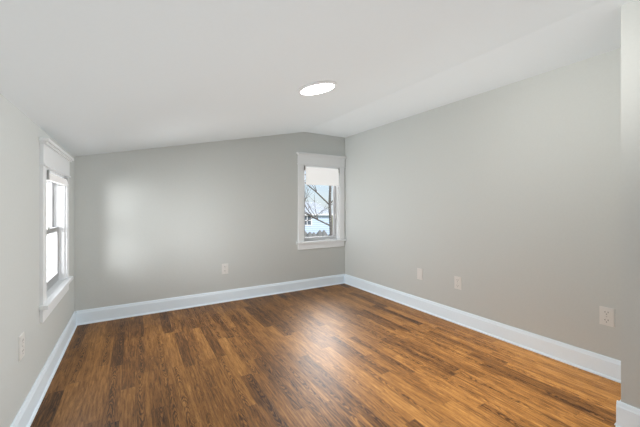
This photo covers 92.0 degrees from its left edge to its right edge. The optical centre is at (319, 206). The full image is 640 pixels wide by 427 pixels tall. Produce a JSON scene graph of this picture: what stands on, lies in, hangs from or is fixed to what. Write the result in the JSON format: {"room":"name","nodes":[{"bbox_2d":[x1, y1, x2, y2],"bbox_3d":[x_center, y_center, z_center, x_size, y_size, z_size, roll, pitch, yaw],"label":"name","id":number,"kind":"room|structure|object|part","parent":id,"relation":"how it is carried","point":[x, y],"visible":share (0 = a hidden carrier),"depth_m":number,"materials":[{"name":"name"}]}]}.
{"room":"empty bedroom","nodes":[
{"label":"empty bedroom","id":0,"kind":"room"},
{"bbox_2d":[0,93,73,426],"bbox_3d":[-1.312,-0.075,0.956,0.160,2.750,5.915,0,0,-31],"label":"wall","id":1,"kind":"structure","parent":0,"point":[21,132],"depth_m":1.78,"materials":[{"name":"paint"}]},
{"bbox_2d":[19,332,24,361],"bbox_3d":[-1.708,0.800,1.772,0.009,0.140,0.088,0,0,-31],"label":"electrical outlet","id":2,"kind":"object","parent":1,"relation":"attached to","point":[21,345],"visible":0.98,"depth_m":1.76,"materials":[{"name":"plastic"}]},
{"bbox_2d":[10,311,76,426],"bbox_3d":[-1.231,1.222,1.005,0.030,0.156,5.595,0,0,-31],"label":"baseboard","id":3,"kind":"structure","parent":1,"relation":"attached to","point":[27,411],"depth_m":2.15,"materials":[{"name":"paint"}]},
{"bbox_2d":[39,137,73,322],"bbox_3d":[-2.233,0.165,2.529,0.212,1.276,1.070,0,0,-31],"label":"window","id":4,"kind":"structure","parent":1,"relation":"in","point":[56,158],"depth_m":2.65,"materials":[{"name":"paint"}]},
{"bbox_3d":[-2.254,0.206,2.516,0.072,0.946,0.784,0,0,-31],"label":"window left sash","id":5,"kind":"part","parent":4,"relation":"part of","materials":[{"name":"glass"}]},
{"bbox_2d":[39,169,68,185],"bbox_3d":[-2.192,-0.231,2.553,0.071,0.073,0.784,0,0,-31],"label":"window shade","id":6,"kind":"object","parent":4,"relation":"attached to","point":[59,180],"depth_m":2.57,"materials":[{"name":"fabric"}]},
{"bbox_2d":[74,132,344,310],"bbox_3d":[-1.176,-0.075,4.403,3.647,2.750,0.160,0,0,-31],"label":"wall","id":7,"kind":"structure","parent":0,"point":[167,222],"depth_m":4.02,"materials":[{"name":"paint"}]},
{"bbox_2d":[76,274,344,325],"bbox_3d":[-1.127,1.222,4.322,3.613,0.156,0.030,0,0,-31],"label":"baseboard","id":8,"kind":"structure","parent":7,"relation":"attached to","point":[96,315],"depth_m":4.03,"materials":[{"name":"paint"}]},
{"bbox_2d":[222,263,227,273],"bbox_3d":[-1.299,0.850,4.229,0.088,0.140,0.009,0,0,-31],"label":"electrical outlet","id":9,"kind":"object","parent":7,"relation":"attached to","point":[224,268],"visible":1,"depth_m":4.23,"materials":[{"name":"plastic"}]},
{"bbox_2d":[296,152,346,249],"bbox_3d":[-0.002,-0.087,5.082,0.929,1.521,0.212,0,0,-31],"label":"window","id":10,"kind":"structure","parent":7,"relation":"in","point":[331,173],"depth_m":5.04,"materials":[{"name":"paint"}]},
{"bbox_3d":[-0.005,-0.046,5.097,0.654,1.191,0.077,0,0,-31],"label":"window back sash","id":11,"kind":"part","parent":10,"relation":"part of","materials":[{"name":"clear glass"}]},
{"bbox_2d":[303,165,339,185],"bbox_3d":[0.027,-0.495,5.044,0.654,0.293,0.071,0,0,-31],"label":"window shade","id":12,"kind":"object","parent":10,"relation":"attached to","point":[328,175],"depth_m":5.02,"materials":[{"name":"fabric"}]},
{"bbox_2d":[0,0,633,156],"bbox_3d":[0.315,-1.106,1.942,3.967,1.187,5.915,0,0,-31],"label":"ceiling","id":13,"kind":"structure","parent":0,"point":[84,77],"depth_m":1.81,"materials":[{"name":"paint"}]},
{"bbox_2d":[298,81,336,94],"bbox_3d":[-0.022,-0.940,2.454,0.309,0.079,0.316,0,0,-31],"label":"ceiling light","id":14,"kind":"object","parent":13,"relation":"attached to","point":[319,87],"visible":1,"depth_m":2.40,"materials":[{"name":"paint"}]},
{"bbox_2d":[30,283,620,426],"bbox_3d":[0.315,1.350,1.942,3.967,0.100,5.915,0,0,-31],"label":"floor","id":15,"kind":"structure","parent":0,"point":[342,355],"depth_m":2.41,"materials":[{"name":"brown wood"}]},
{"bbox_2d":[345,48,620,360],"bbox_3d":[1.431,-0.075,3.774,0.160,2.750,3.939,0,0,-31],"label":"wall","id":16,"kind":"structure","parent":0,"point":[504,202],"depth_m":2.98,"materials":[{"name":"paint"}]},
{"bbox_2d":[417,268,422,279],"bbox_3d":[1.257,0.848,3.897,0.010,0.140,0.088,0,0,-31],"label":"electrical outlet","id":17,"kind":"object","parent":16,"relation":"attached to","point":[419,273],"visible":1,"depth_m":3.89,"materials":[{"name":"plastic"}]},
{"bbox_2d":[454,276,461,289],"bbox_3d":[1.534,0.848,3.441,0.009,0.140,0.088,0,0,-31],"label":"electrical outlet","id":18,"kind":"object","parent":16,"relation":"attached to","point":[457,282],"visible":1,"depth_m":3.44,"materials":[{"name":"plastic"}]},
{"bbox_2d":[344,274,620,382],"bbox_3d":[1.356,1.222,3.715,0.030,0.156,3.642,0,0,-31],"label":"baseboard","id":19,"kind":"structure","parent":16,"relation":"attached to","point":[596,363],"depth_m":2.96,"materials":[{"name":"paint"}]},
{"bbox_2d":[599,306,614,327],"bbox_3d":[2.189,0.838,2.360,0.009,0.140,0.088,0,0,-31],"label":"electrical outlet","id":20,"kind":"object","parent":16,"relation":"attached to","point":[606,316],"visible":1,"depth_m":2.36,"materials":[{"name":"plastic"}]},
{"bbox_2d":[621,0,639,408],"bbox_3d":[2.588,-0.075,1.087,0.647,2.750,2.096,0,0,-31],"label":"wall","id":21,"kind":"structure","parent":0,"point":[630,203],"depth_m":1.78,"materials":[{"name":"paint"}]},
{"bbox_2d":[615,400,639,426],"bbox_3d":[2.253,1.222,0.987,0.030,0.156,1.953,0,0,-31],"label":"baseboard","id":22,"kind":"structure","parent":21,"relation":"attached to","point":[627,415],"depth_m":1.78,"materials":[{"name":"paint"}]},
{"label":"outside","id":23,"kind":"structure","parent":0,"visible":0},
{"bbox_3d":[-8.373,3.800,41.699,150.000,0.200,140.000,0,0,-31],"label":"ground","id":24,"kind":"structure","parent":23,"visible":0},
{"bbox_2d":[305,230,329,236],"bbox_3d":[-0.223,2.838,26.367,6.779,1.724,1.616,0,0,-2],"label":"shrubs","id":25,"kind":"object","parent":24,"relation":"on","point":[319,233],"depth_m":26.20,"materials":[{"name":"grey plant"}]},
{"bbox_2d":[305,202,332,234],"bbox_3d":[-3.490,1.615,29.590,9.620,4.170,3.820,0,0,0],"label":"house","id":26,"kind":"structure","parent":24,"relation":"on","point":[310,224],"depth_m":28.00,"materials":[{"name":"white"}]},
{"bbox_2d":[305,174,332,235],"bbox_3d":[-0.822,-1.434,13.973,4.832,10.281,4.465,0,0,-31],"label":"tree","id":27,"kind":"object","parent":24,"relation":"on","point":[329,202],"depth_m":13.92,"materials":[{"name":"brown plant"}]}
]}

